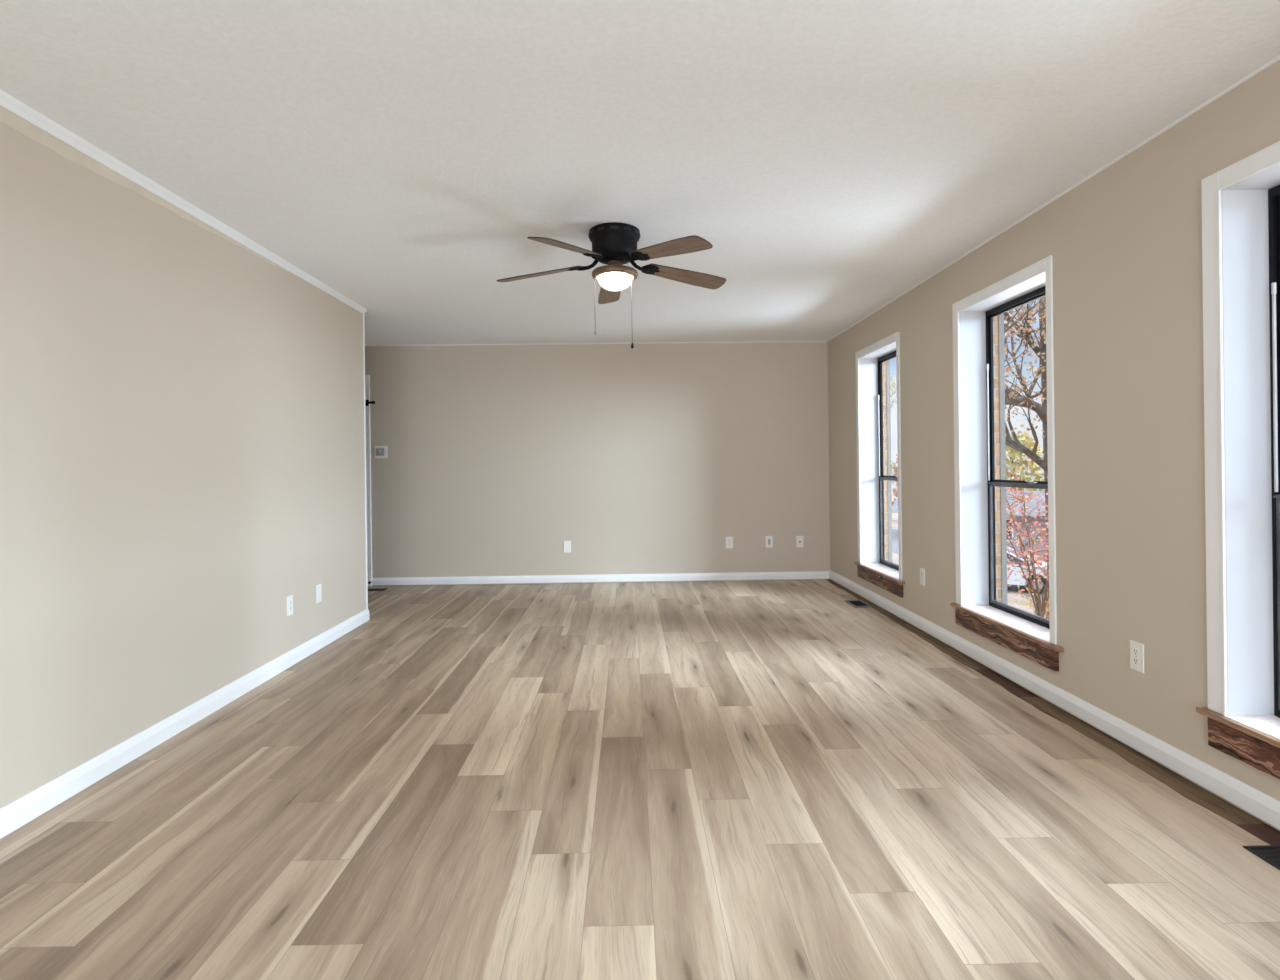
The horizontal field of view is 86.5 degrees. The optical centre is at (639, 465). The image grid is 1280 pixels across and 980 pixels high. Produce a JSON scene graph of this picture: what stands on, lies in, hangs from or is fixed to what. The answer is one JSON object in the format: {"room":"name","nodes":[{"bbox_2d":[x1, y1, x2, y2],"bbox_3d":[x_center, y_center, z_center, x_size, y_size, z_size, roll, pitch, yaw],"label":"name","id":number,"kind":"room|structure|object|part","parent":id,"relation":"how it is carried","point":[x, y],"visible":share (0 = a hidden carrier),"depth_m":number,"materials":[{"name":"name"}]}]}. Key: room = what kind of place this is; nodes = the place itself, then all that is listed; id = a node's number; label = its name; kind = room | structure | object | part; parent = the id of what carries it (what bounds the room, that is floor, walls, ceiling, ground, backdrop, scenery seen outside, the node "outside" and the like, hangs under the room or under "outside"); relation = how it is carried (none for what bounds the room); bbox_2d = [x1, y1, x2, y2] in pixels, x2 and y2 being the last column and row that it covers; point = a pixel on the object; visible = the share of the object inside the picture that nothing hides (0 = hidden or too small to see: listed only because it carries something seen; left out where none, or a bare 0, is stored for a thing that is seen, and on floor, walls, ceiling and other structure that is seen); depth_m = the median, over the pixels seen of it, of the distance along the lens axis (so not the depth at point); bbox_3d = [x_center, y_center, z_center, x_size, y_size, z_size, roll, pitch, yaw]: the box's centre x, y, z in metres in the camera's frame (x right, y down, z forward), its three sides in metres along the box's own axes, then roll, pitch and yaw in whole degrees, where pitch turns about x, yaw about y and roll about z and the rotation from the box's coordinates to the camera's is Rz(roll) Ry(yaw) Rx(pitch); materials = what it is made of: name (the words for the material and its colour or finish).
{"room":"empty living room","nodes":[
{"label":"empty living room","id":0,"kind":"room"},
{"bbox_2d":[0,122,365,807],"bbox_3d":[-2.128,-0.010,0.055,0.120,2.440,10.582,-1,0,-1],"label":"wall","id":1,"kind":"structure","parent":0,"point":[182,450],"depth_m":2.91,"materials":[{"name":"beige paint"}]},
{"bbox_2d":[0,106,295,275],"bbox_3d":[-2.072,-1.165,-0.475,0.001,0.064,9.520,-1,0,-1],"label":"trim","id":2,"kind":"structure","parent":1,"relation":"attached to","point":[7,117],"depth_m":2.63,"materials":[{"name":"white wood"}]},
{"bbox_2d":[0,90,366,313],"bbox_3d":[-2.068,-1.212,0.056,0.030,0.037,10.582,-1,0,-1],"label":"trim","id":3,"kind":"structure","parent":1,"relation":"attached to","point":[8,102],"depth_m":2.91,"materials":[{"name":"white paint"}]},
{"bbox_2d":[0,609,368,838],"bbox_3d":[-2.047,1.164,0.058,0.015,0.090,10.586,-1,0,-1],"label":"baseboard","id":4,"kind":"structure","parent":1,"relation":"attached to","point":[21,811],"depth_m":2.89,"materials":[{"name":"white paint"}]},
{"bbox_2d":[286,595,292,615],"bbox_3d":[-2.123,0.846,4.124,0.009,0.118,0.074,-1,0,-1],"label":"wall outlet","id":5,"kind":"object","parent":1,"relation":"attached to","point":[289,600],"visible":1,"depth_m":4.11,"materials":[{"name":"white plastic"}]},
{"bbox_2d":[316,584,321,602],"bbox_3d":[-2.130,0.845,4.509,0.007,0.118,0.074,-1,0,-1],"label":"wall plate","id":6,"kind":"object","parent":1,"relation":"attached to","point":[318,587],"visible":1,"depth_m":4.50,"materials":[{"name":"white plastic"}]},
{"bbox_2d":[363,314,367,608],"bbox_3d":[-2.218,-0.035,5.340,0.128,2.316,0.022,-1,0,-1],"label":"trim","id":7,"kind":"structure","parent":1,"relation":"attached to","point":[363,314],"depth_m":5.33,"materials":[{"name":"white paint"}]},
{"bbox_2d":[365,342,829,585],"bbox_3d":[-0.863,-0.025,6.970,6.013,2.440,0.120,-1,0,-1],"label":"wall","id":8,"kind":"structure","parent":0,"point":[644,458],"depth_m":6.92,"materials":[{"name":"beige paint"}]},
{"bbox_2d":[365,375,374,586],"bbox_3d":[-3.126,0.152,6.840,0.938,2.139,0.064,-1,0,-1],"label":"door","id":9,"kind":"structure","parent":8,"relation":"in","point":[367,377],"depth_m":6.86,"materials":[{"name":"white paint"}]},
{"bbox_2d":[374,446,386,457],"bbox_3d":[-2.621,-0.141,6.868,0.132,0.124,0.024,-1,0,-1],"label":"thermostat","id":10,"kind":"object","parent":8,"relation":"attached to","point":[379,451],"visible":1,"depth_m":6.87,"materials":[{"name":"white plastic"}]},
{"bbox_2d":[563,541,570,552],"bbox_3d":[-0.740,0.820,6.909,0.074,0.118,0.007,-1,0,-1],"label":"wall plate","id":11,"kind":"object","parent":8,"relation":"attached to","point":[567,544],"visible":1,"depth_m":6.91,"materials":[{"name":"white plastic"}]},
{"bbox_2d":[365,341,826,345],"bbox_3d":[-0.982,-1.239,6.904,5.802,0.009,0.009,-1,0,-1],"label":"trim","id":12,"kind":"structure","parent":8,"relation":"attached to","point":[761,341],"depth_m":6.91,"materials":[{"name":"white paint"}]},
{"bbox_2d":[372,571,829,584],"bbox_3d":[-0.379,1.140,6.912,4.655,0.074,0.013,-1,0,-1],"label":"baseboard","id":13,"kind":"structure","parent":8,"relation":"attached to","point":[806,574],"depth_m":6.91,"materials":[{"name":"white paint"}]},
{"bbox_2d":[726,537,732,547],"bbox_3d":[0.912,0.781,6.935,0.074,0.118,0.009,-1,0,-1],"label":"wall outlet","id":14,"kind":"object","parent":8,"relation":"attached to","point":[729,540],"visible":1,"depth_m":6.93,"materials":[{"name":"white plastic"}]},
{"bbox_2d":[765,536,772,547],"bbox_3d":[1.319,0.774,6.943,0.074,0.118,0.008,-1,0,-1],"label":"wall plate","id":15,"kind":"object","parent":8,"relation":"attached to","point":[768,539],"visible":1,"depth_m":6.94,"materials":[{"name":"white plastic"}]},
{"bbox_2d":[796,536,803,546],"bbox_3d":[1.634,0.772,6.944,0.074,0.118,0.016,-1,0,-1],"label":"wall plate","id":16,"kind":"object","parent":8,"relation":"attached to","point":[799,539],"visible":1,"depth_m":6.95,"materials":[{"name":"white plastic"}]},
{"bbox_2d":[0,580,1279,979],"bbox_3d":[-0.849,1.195,0.847,5.802,0.001,12.124,-1,0,-1],"label":"floor","id":17,"kind":"structure","parent":0,"point":[767,779],"depth_m":2.25,"materials":[{"name":"brown wood"}]},
{"bbox_2d":[368,588,387,590],"bbox_3d":[-2.660,1.214,6.667,0.338,0.006,0.102,-1,0,-1],"label":"floor vent","id":18,"kind":"object","parent":17,"relation":"in","point":[377,589],"visible":0.55,"depth_m":6.68,"materials":[{"name":"black metal"}]},
{"bbox_2d":[845,600,871,607],"bbox_3d":[1.831,1.157,5.713,0.136,0.012,0.267,-1,0,-1],"label":"floor vent","id":19,"kind":"object","parent":17,"relation":"in","point":[855,603],"visible":1,"depth_m":5.69,"materials":[{"name":"metal"}]},
{"bbox_2d":[1243,845,1279,869],"bbox_3d":[1.897,1.159,1.926,0.114,0.005,0.298,-1,0,-1],"label":"floor vent","id":20,"kind":"object","parent":17,"relation":"in","point":[1270,854],"visible":1,"depth_m":2.04,"materials":[{"name":"black metal"}]},
{"bbox_2d":[0,0,1279,344],"bbox_3d":[-0.814,-1.325,0.858,6.133,0.160,12.344,-1,0,-1],"label":"ceiling","id":21,"kind":"structure","parent":0,"point":[832,157],"depth_m":2.49,"materials":[{"name":"white paint"}]},
{"bbox_2d":[497,222,725,348],"bbox_3d":[-0.146,-0.939,3.667,1.275,0.630,1.249,-1,0,-1],"label":"ceiling fan","id":22,"kind":"object","parent":21,"relation":"hanging from","point":[614,244],"visible":1,"depth_m":3.54,"materials":[{"name":"brown wood"}]},
{"bbox_3d":[-0.548,-1.049,3.719,0.481,0.034,0.134,-6,-1,12],"label":"blade","id":23,"kind":"part","parent":22,"relation":"part of","materials":[{"name":"brown wood"}]},
{"bbox_3d":[-0.348,-1.052,3.263,0.134,0.034,0.481,-1,6,30],"label":"blade","id":24,"kind":"part","parent":22,"relation":"part of","materials":[{"name":"brown wood"}]},
{"bbox_3d":[-0.298,-1.089,3.666,0.202,0.068,0.093,-6,-1,12],"label":"blade arm","id":25,"kind":"part","parent":22,"relation":"part of","materials":[{"name":"black metal"}]},
{"bbox_3d":[-0.220,-1.090,3.485,0.093,0.068,0.202,-1,6,30],"label":"blade arm","id":26,"kind":"part","parent":22,"relation":"part of","materials":[{"name":"black metal"}]},
{"bbox_3d":[-0.176,-1.054,4.050,0.134,0.034,0.481,-1,-6,-6],"label":"blade","id":27,"kind":"part","parent":22,"relation":"part of","materials":[{"name":"brown wood"}]},
{"bbox_3d":[-0.133,-0.976,3.628,0.192,0.080,0.192,-1,0,-1],"label":"lamp shade","id":28,"kind":"part","parent":22,"relation":"part of","materials":[{"name":"white glass"}]},
{"bbox_3d":[-0.025,-1.092,3.503,0.093,0.068,0.202,-1,6,-42],"label":"blade arm","id":29,"kind":"part","parent":22,"relation":"part of","materials":[{"name":"black metal"}]},
{"bbox_3d":[0.019,-1.093,3.694,0.202,0.068,0.093,5,-2,-24],"label":"blade arm","id":30,"kind":"part","parent":22,"relation":"part of","materials":[{"name":"black metal"}]},
{"bbox_3d":[0.147,-1.058,3.312,0.134,0.034,0.481,-1,6,-42],"label":"blade","id":31,"kind":"part","parent":22,"relation":"part of","materials":[{"name":"brown wood"}]},
{"bbox_3d":[0.254,-1.059,3.798,0.481,0.034,0.134,5,-2,-24],"label":"blade","id":32,"kind":"part","parent":22,"relation":"part of","materials":[{"name":"brown wood"}]},
{"bbox_2d":[882,315,1001,601],"bbox_3d":[2.255,0.458,0.950,0.035,3.800,12.424,-1,0,-1],"label":"wall","id":33,"kind":"structure","parent":0,"point":[997,490],"depth_m":4.17,"materials":[{"name":"beige brick"}]},
{"bbox_2d":[828,60,1279,830],"bbox_3d":[2.134,-0.061,0.898,0.195,2.440,12.124,-1,0,-1],"label":"wall","id":34,"kind":"structure","parent":0,"point":[1124,244],"depth_m":2.88,"materials":[{"name":"beige paint"}]},
{"bbox_2d":[854,331,904,596],"bbox_3d":[2.077,-0.016,5.586,0.312,2.001,1.040,-1,0,-1],"label":"window","id":35,"kind":"structure","parent":34,"relation":"in","point":[872,567],"depth_m":6.01,"materials":[{"name":"white paint"}]},
{"bbox_3d":[2.057,0.866,5.586,0.202,0.013,0.850,-1,0,-1],"label":"sill","id":36,"kind":"part","parent":35,"relation":"part of","materials":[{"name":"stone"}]},
{"bbox_3d":[2.132,-0.046,5.587,0.038,1.810,0.850,-1,0,-1],"label":"frame","id":37,"kind":"part","parent":35,"relation":"part of","materials":[{"name":"metal"}]},
{"bbox_3d":[2.138,-0.402,5.587,0.014,1.038,0.826,-1,0,-1],"label":"sash","id":38,"kind":"part","parent":35,"relation":"part of","materials":[{"name":"glass"}]},
{"bbox_3d":[2.133,0.466,5.587,0.014,0.738,0.826,-1,0,-1],"label":"sash","id":39,"kind":"part","parent":35,"relation":"part of","materials":[{"name":"grey metal"}]},
{"bbox_3d":[2.211,-0.042,5.588,0.045,1.920,0.940,-1,0,-1],"label":"exterior trim","id":40,"kind":"part","parent":35,"relation":"part of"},
{"bbox_2d":[920,568,924,585],"bbox_3d":[1.976,0.775,4.761,0.009,0.118,0.074,-1,0,-1],"label":"wall outlet","id":41,"kind":"object","parent":34,"relation":"attached to","point":[922,571],"visible":1,"depth_m":4.75,"materials":[{"name":"white plastic"}]},
{"bbox_2d":[950,255,1063,670],"bbox_3d":[2.108,-0.016,3.754,0.312,2.001,1.065,-1,0,-1],"label":"window","id":42,"kind":"structure","parent":34,"relation":"in","point":[1031,636],"depth_m":4.17,"materials":[{"name":"white paint"}]},
{"bbox_3d":[2.088,0.865,3.753,0.202,0.013,0.875,-1,0,-1],"label":"sill","id":43,"kind":"part","parent":42,"relation":"part of","materials":[{"name":"wood"}]},
{"bbox_3d":[2.163,-0.046,3.755,0.038,1.810,0.875,-1,0,-1],"label":"frame","id":44,"kind":"part","parent":42,"relation":"part of","materials":[{"name":"metal"}]},
{"bbox_3d":[2.169,-0.402,3.755,0.014,1.038,0.851,-1,0,-1],"label":"sash","id":45,"kind":"part","parent":42,"relation":"part of","materials":[{"name":"glass"}]},
{"bbox_3d":[2.164,0.466,3.755,0.014,0.738,0.851,-1,0,-1],"label":"sash","id":46,"kind":"part","parent":42,"relation":"part of","materials":[{"name":"grey metal"}]},
{"bbox_3d":[2.242,-0.042,3.756,0.045,1.920,0.965,-1,0,-1],"label":"exterior trim","id":47,"kind":"part","parent":42,"relation":"part of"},
{"bbox_2d":[825,579,1279,848],"bbox_3d":[1.994,1.160,0.896,0.115,0.002,12.124,-1,0,-1],"label":"trim","id":48,"kind":"structure","parent":34,"relation":"attached to","point":[1186,788],"depth_m":2.78,"materials":[{"name":"wood"}]},
{"bbox_2d":[827,55,1279,341],"bbox_3d":[2.017,-1.275,0.896,0.009,0.009,12.124,-1,0,-1],"label":"trim","id":49,"kind":"structure","parent":34,"relation":"attached to","point":[1276,59],"depth_m":2.87,"materials":[{"name":"white paint"}]},
{"bbox_2d":[829,570,1279,828],"bbox_3d":[2.043,1.103,0.896,0.015,0.082,12.124,-1,0,-1],"label":"baseboard","id":50,"kind":"structure","parent":34,"relation":"attached to","point":[1263,806],"depth_m":2.90,"materials":[{"name":"white paint"}]},
{"bbox_2d":[1130,640,1143,673],"bbox_3d":[2.010,0.771,2.752,0.009,0.118,0.074,-1,0,-1],"label":"wall outlet","id":51,"kind":"object","parent":34,"relation":"attached to","point":[1136,648],"visible":1,"depth_m":2.75,"materials":[{"name":"white plastic"}]},
{"bbox_2d":[1133,657,1138,664],"bbox_3d":[2.008,0.790,2.752,0.003,0.027,0.033,-1,0,-1],"label":"receptacle","id":52,"kind":"object","parent":51,"relation":"attached to","point":[1135,659],"depth_m":2.75,"materials":[{"name":"white plastic"}]},
{"bbox_2d":[1133,648,1138,655],"bbox_3d":[2.008,0.751,2.752,0.003,0.027,0.033,-1,0,-1],"label":"receptacle","id":53,"kind":"object","parent":51,"relation":"attached to","point":[1135,650],"depth_m":2.75,"materials":[{"name":"white plastic"}]},
{"bbox_2d":[1196,141,1279,778],"bbox_3d":[2.140,-0.016,1.903,0.312,2.001,1.063,-1,0,-1],"label":"window","id":54,"kind":"structure","parent":34,"relation":"in","point":[1241,200],"depth_m":2.34,"materials":[{"name":"white paint"}]},
{"bbox_3d":[2.119,0.865,1.903,0.202,0.013,0.873,-1,0,-1],"label":"sill","id":55,"kind":"part","parent":54,"relation":"part of","materials":[{"name":"wood"}]},
{"bbox_3d":[2.195,-0.046,1.904,0.038,1.810,0.873,-1,0,-1],"label":"frame","id":56,"kind":"part","parent":54,"relation":"part of","materials":[{"name":"metal"}]},
{"bbox_3d":[2.196,0.466,1.904,0.014,0.738,0.849,-1,0,-1],"label":"sash","id":57,"kind":"part","parent":54,"relation":"part of","materials":[{"name":"grey metal"}]},
{"bbox_3d":[2.200,-0.403,1.904,0.014,1.038,0.849,-1,0,-1],"label":"sash","id":58,"kind":"part","parent":54,"relation":"part of","materials":[{"name":"metal"}]},
{"label":"outside","id":59,"kind":"structure","parent":0,"visible":0},
{"bbox_2d":[892,495,1048,618],"bbox_3d":[47.912,3.136,45.820,92.715,4.148,150.000,-1,0,-1],"label":"ground","id":60,"kind":"structure","parent":59,"point":[1021,603],"depth_m":23.04,"materials":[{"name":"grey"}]},
{"bbox_2d":[890,373,897,473],"bbox_3d":[10.172,-0.205,32.926,4.953,9.096,5.740,-1,0,17],"label":"tree","id":61,"kind":"object","parent":60,"relation":"on","point":[893,373],"visible":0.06,"depth_m":32.91,"materials":[{"name":"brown plant"}]},
{"bbox_2d":[891,454,897,505],"bbox_3d":[25.638,1.649,62.299,6.443,7.459,6.319,-1,0,-1],"label":"tree","id":62,"kind":"object","parent":60,"relation":"on","point":[895,490],"visible":0.04,"depth_m":62.47,"materials":[{"name":"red plant"}]},
{"bbox_2d":[890,296,1048,615],"bbox_3d":[12.774,-3.798,20.392,12.213,16.745,6.646,-1,0,-9],"label":"oak tree","id":63,"kind":"object","parent":60,"relation":"on","point":[1012,397],"visible":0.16,"depth_m":19.72,"materials":[{"name":"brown plant"}]},
{"bbox_2d":[892,491,1046,555],"bbox_3d":[23.841,3.316,41.410,15.000,3.600,9.200,-1,0,29],"label":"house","id":64,"kind":"structure","parent":60,"relation":"on","point":[1030,504],"depth_m":38.33,"materials":[{"name":"red brick"}]},
{"bbox_3d":[20.474,3.606,38.635,1.120,1.120,0.025,-1,0,29],"label":"pane","id":65,"kind":"part","parent":64,"relation":"part of","materials":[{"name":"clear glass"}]},
{"bbox_2d":[1005,431,1044,490],"bbox_3d":[31.087,1.262,56.697,6.424,8.329,6.438,-1,0,-1],"label":"tree","id":66,"kind":"object","parent":60,"relation":"on","point":[1013,453],"visible":0.3,"depth_m":55.73,"materials":[{"name":"yellow plant"}]},
{"bbox_2d":[1006,459,1048,617],"bbox_3d":[9.604,1.722,16.285,3.468,4.181,3.411,-1,0,26],"label":"shrub","id":67,"kind":"object","parent":60,"relation":"on","point":[1039,608],"visible":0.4,"depth_m":16.04,"materials":[{"name":"red plant"}]},
{"bbox_2d":[1014,582,1048,619],"bbox_3d":[10.293,3.584,17.398,1.282,1.070,1.865,-1,0,-1],"label":"shrub","id":68,"kind":"object","parent":60,"relation":"on","point":[1026,588],"visible":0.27,"depth_m":17.48,"materials":[{"name":"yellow plant"}]},
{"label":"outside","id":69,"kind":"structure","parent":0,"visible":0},
{"bbox_2d":[892,529,1044,599],"bbox_3d":[15.287,4.441,45.265,4.800,0.062,140.000,-1,0,-1],"label":"road","id":70,"kind":"structure","parent":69,"point":[895,538],"depth_m":34.87,"materials":[{"name":"grey asphalt"}]},
{"bbox_2d":[1007,548,1046,593],"bbox_3d":[12.970,3.687,24.876,4.550,1.500,1.770,-1,0,29],"label":"car","id":71,"kind":"object","parent":70,"relation":"on","point":[1013,576],"visible":0.07,"depth_m":23.75,"materials":[{"name":"white paint"}]}
]}

